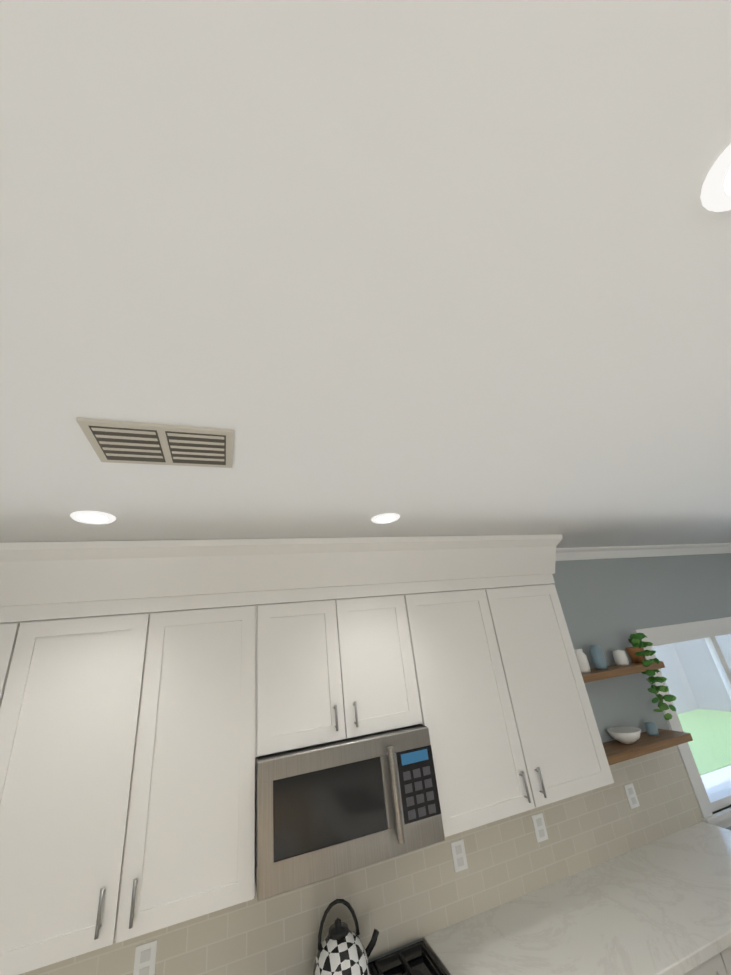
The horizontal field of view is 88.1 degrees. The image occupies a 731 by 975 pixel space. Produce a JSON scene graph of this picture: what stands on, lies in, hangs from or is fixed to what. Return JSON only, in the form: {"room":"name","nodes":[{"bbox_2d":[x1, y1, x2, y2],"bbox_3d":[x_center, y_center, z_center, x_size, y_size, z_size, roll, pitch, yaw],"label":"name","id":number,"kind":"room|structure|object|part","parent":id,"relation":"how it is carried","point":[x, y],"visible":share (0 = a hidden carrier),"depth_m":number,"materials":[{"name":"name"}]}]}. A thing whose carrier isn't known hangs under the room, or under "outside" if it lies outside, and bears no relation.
{"room":"kitchen","nodes":[
{"label":"kitchen","id":0,"kind":"room"},
{"bbox_2d":[0,0,730,547],"bbox_3d":[2.353,-1.072,-0.329,7.930,0.100,8.050,2,-24,-20],"label":"ceiling","id":1,"kind":"structure","parent":0,"point":[346,268],"depth_m":0.59,"materials":[{"name":"white paint"}]},
{"bbox_2d":[70,511,115,524],"bbox_3d":[-0.980,0.110,1.361,0.136,0.006,0.136,2,-24,-20],"label":"recessed light","id":2,"kind":"object","parent":1,"relation":"in","point":[92,517],"visible":1,"depth_m":1.35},
{"bbox_2d":[76,418,233,467],"bbox_3d":[-0.519,-0.107,0.982,0.330,0.008,0.200,2,-24,-20],"label":"ceiling vent","id":3,"kind":"object","parent":1,"relation":"in","point":[86,423],"visible":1,"depth_m":0.93,"materials":[{"name":"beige metal"}]},
{"bbox_2d":[89,426,165,461],"bbox_3d":[-0.592,-0.105,0.954,0.138,0.002,0.164,2,-24,-20],"label":"ceiling air vent slot","id":4,"kind":"object","parent":3,"relation":"attached to","point":[160,448],"depth_m":0.95,"materials":[{"name":"grey metal"}]},
{"bbox_2d":[91,428,223,460],"bbox_3d":[-0.516,-0.106,0.972,0.286,0.001,0.134,2,-24,-20],"label":"louvres","id":5,"kind":"object","parent":3,"relation":"attached to","point":[154,439],"visible":1,"depth_m":0.96,"materials":[{"name":"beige metal"}]},
{"bbox_2d":[165,431,225,464],"bbox_3d":[-0.445,-0.101,1.006,0.138,0.002,0.164,2,-24,-20],"label":"ceiling air vent slot","id":6,"kind":"object","parent":3,"relation":"attached to","point":[168,437],"depth_m":1.00,"materials":[{"name":"grey metal"}]},
{"bbox_2d":[371,513,399,523],"bbox_3d":[0.093,0.145,1.744,0.136,0.006,0.136,2,-24,-20],"label":"recessed light","id":7,"kind":"object","parent":1,"relation":"in","point":[385,518],"visible":0.98,"depth_m":1.73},
{"bbox_2d":[700,143,730,211],"bbox_3d":[0.534,-0.438,0.505,0.136,0.006,0.136,2,-24,-20],"label":"recessed light","id":8,"kind":"object","parent":1,"relation":"in","point":[715,196],"visible":1,"depth_m":0.53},
{"bbox_2d":[368,553,730,962],"bbox_3d":[1.293,1.747,2.386,7.650,2.700,0.160,2,-24,-20],"label":"wall","id":9,"kind":"structure","parent":0,"point":[608,606],"depth_m":2.94,"materials":[{"name":"grey paint"}]},
{"bbox_2d":[0,534,613,974],"bbox_3d":[-0.427,0.944,1.774,3.628,1.326,0.438,2,-24,-20],"label":"upper cabinet","id":10,"kind":"object","parent":9,"relation":"attached to","point":[158,698],"visible":0.98,"depth_m":1.63,"materials":[{"name":"white wood"}]},
{"bbox_2d":[255,724,444,900],"bbox_3d":[-0.101,1.355,1.689,0.764,0.414,0.457,2,-24,-20],"label":"microwave","id":11,"kind":"object","parent":10,"relation":"attached to","point":[324,811],"visible":0.94,"depth_m":1.53,"materials":[{"name":"silver metal"}]},
{"bbox_3d":[-0.139,1.278,1.524,0.455,0.250,0.014,2,-24,-20],"label":"glass","id":12,"kind":"part","parent":11,"relation":"part of","materials":[{"name":"grey glass"}]},
{"bbox_3d":[0.121,1.269,1.577,0.030,0.320,0.055,2,-24,-20],"label":"handle","id":13,"kind":"part","parent":11,"relation":"part of","materials":[{"name":"silver metal"}]},
{"bbox_3d":[0.228,1.289,1.653,0.173,0.250,0.018,2,-24,-20],"label":"panel","id":14,"kind":"part","parent":11,"relation":"part of","materials":[{"name":"black plastic"}]},
{"bbox_2d":[19,745,702,974],"bbox_3d":[0.018,1.853,1.761,4.511,0.470,0.011,2,-24,-20],"label":"tile backsplash","id":15,"kind":"structure","parent":9,"relation":"attached to","point":[402,899],"depth_m":1.82,"materials":[{"name":"beige tile"}]},
{"bbox_2d":[133,940,156,974],"bbox_3d":[-0.843,1.821,1.444,0.074,0.116,0.008,2,-24,-20],"label":"outlet","id":16,"kind":"object","parent":15,"relation":"attached to","point":[145,960],"visible":1,"depth_m":1.45,"materials":[{"name":"white plastic"}]},
{"bbox_2d":[451,839,467,872],"bbox_3d":[0.475,1.863,1.915,0.074,0.116,0.008,2,-24,-20],"label":"outlet","id":17,"kind":"object","parent":15,"relation":"attached to","point":[459,855],"visible":1,"depth_m":1.91,"materials":[{"name":"white plastic"}]},
{"bbox_2d":[532,813,547,842],"bbox_3d":[0.965,1.879,2.089,0.074,0.116,0.008,2,-24,-20],"label":"outlet","id":18,"kind":"object","parent":15,"relation":"attached to","point":[540,827],"visible":1,"depth_m":2.09,"materials":[{"name":"white plastic"}]},
{"bbox_2d":[624,783,639,808],"bbox_3d":[1.643,1.901,2.331,0.074,0.116,0.008,2,-24,-20],"label":"outlet","id":19,"kind":"object","parent":15,"relation":"attached to","point":[631,796],"visible":1,"depth_m":2.33,"materials":[{"name":"white plastic"}]},
{"bbox_2d":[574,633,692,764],"bbox_3d":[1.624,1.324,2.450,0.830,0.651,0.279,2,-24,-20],"label":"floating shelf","id":20,"kind":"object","parent":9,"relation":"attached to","point":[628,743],"visible":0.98,"depth_m":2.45,"materials":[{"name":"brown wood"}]},
{"bbox_2d":[624,646,646,663],"bbox_3d":[1.909,1.178,2.662,0.116,0.100,0.113,2,-24,-20],"label":"plant pot","id":21,"kind":"object","parent":20,"relation":"on","point":[635,653],"depth_m":2.63,"materials":[{"name":"brown ceramic"}]},
{"bbox_2d":[556,543,730,560],"bbox_3d":[2.852,0.559,3.392,3.788,0.085,0.065,2,-24,-20],"label":"crown molding","id":22,"kind":"structure","parent":9,"relation":"attached to","point":[582,553],"depth_m":3.14,"materials":[{"name":"white wood"}]},
{"bbox_2d":[633,617,730,827],"bbox_3d":[2.995,1.694,3.009,1.960,1.220,0.200,2,-24,-20],"label":"window","id":23,"kind":"structure","parent":9,"relation":"in","point":[684,711],"depth_m":2.88,"materials":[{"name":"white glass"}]},
{"bbox_2d":[673,634,730,710],"bbox_3d":[10.798,0.749,1.487,0.200,1.770,18.650,2,-24,-20],"label":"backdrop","id":24,"kind":"object","parent":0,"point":[698,677],"depth_m":8.85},
{"bbox_3d":[2.661,1.487,-1.422,7.930,0.100,8.050,2,-24,-20],"label":"floor","id":25,"kind":"structure","parent":0,"visible":0},
{"bbox_2d":[368,941,446,974],"bbox_3d":[0.068,2.326,1.132,0.765,0.932,0.730,2,-24,-20],"label":"range","id":26,"kind":"object","parent":25,"relation":"on","point":[417,958],"visible":0.96,"depth_m":1.61,"materials":[{"name":"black metal"}]},
{"bbox_2d":[313,899,378,974],"bbox_3d":[-0.077,1.830,1.508,0.285,0.297,0.230,2,-24,-20],"label":"kettle","id":27,"kind":"object","parent":26,"relation":"on","point":[342,950],"visible":1,"depth_m":1.47,"materials":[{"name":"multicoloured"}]},
{"bbox_2d":[426,945,730,974],"bbox_3d":[0.906,2.401,1.471,1.039,0.876,0.628,2,-24,-20],"label":"base cabinet","id":28,"kind":"object","parent":25,"relation":"on","point":[720,966],"depth_m":1.52,"materials":[{"name":"white"}]},
{"bbox_2d":[423,821,730,974],"bbox_3d":[1.313,1.994,1.806,2.007,0.040,0.643,2,-24,-20],"label":"countertop","id":29,"kind":"structure","parent":28,"relation":"on","point":[662,906],"depth_m":1.72,"materials":[{"name":"white stone"}]},
{"bbox_2d":[727,949,730,960],"bbox_3d":[1.841,2.431,1.805,0.948,0.876,0.628,2,-24,-20],"label":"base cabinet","id":30,"kind":"object","parent":25,"relation":"on","point":[728,950],"depth_m":1.55,"materials":[{"name":"white"}]},
{"label":"outside","id":31,"kind":"structure","parent":0,"visible":0},
{"bbox_2d":[701,765,730,789],"bbox_3d":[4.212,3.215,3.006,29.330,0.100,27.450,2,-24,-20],"label":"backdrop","id":32,"kind":"structure","parent":31,"point":[715,779],"depth_m":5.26,"materials":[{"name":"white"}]},
{"bbox_2d":[652,643,698,713],"bbox_3d":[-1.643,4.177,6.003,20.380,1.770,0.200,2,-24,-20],"label":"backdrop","id":33,"kind":"object","parent":32,"relation":"on","point":[671,672],"depth_m":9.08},
{"bbox_2d":[677,709,730,775],"bbox_3d":[1.333,1.201,-2.364,20.180,0.020,18.450,2,-24,-20],"label":"turf","id":34,"kind":"structure","parent":32,"relation":"on","point":[706,740],"depth_m":6.90,"materials":[{"name":"green plant"}]}
]}

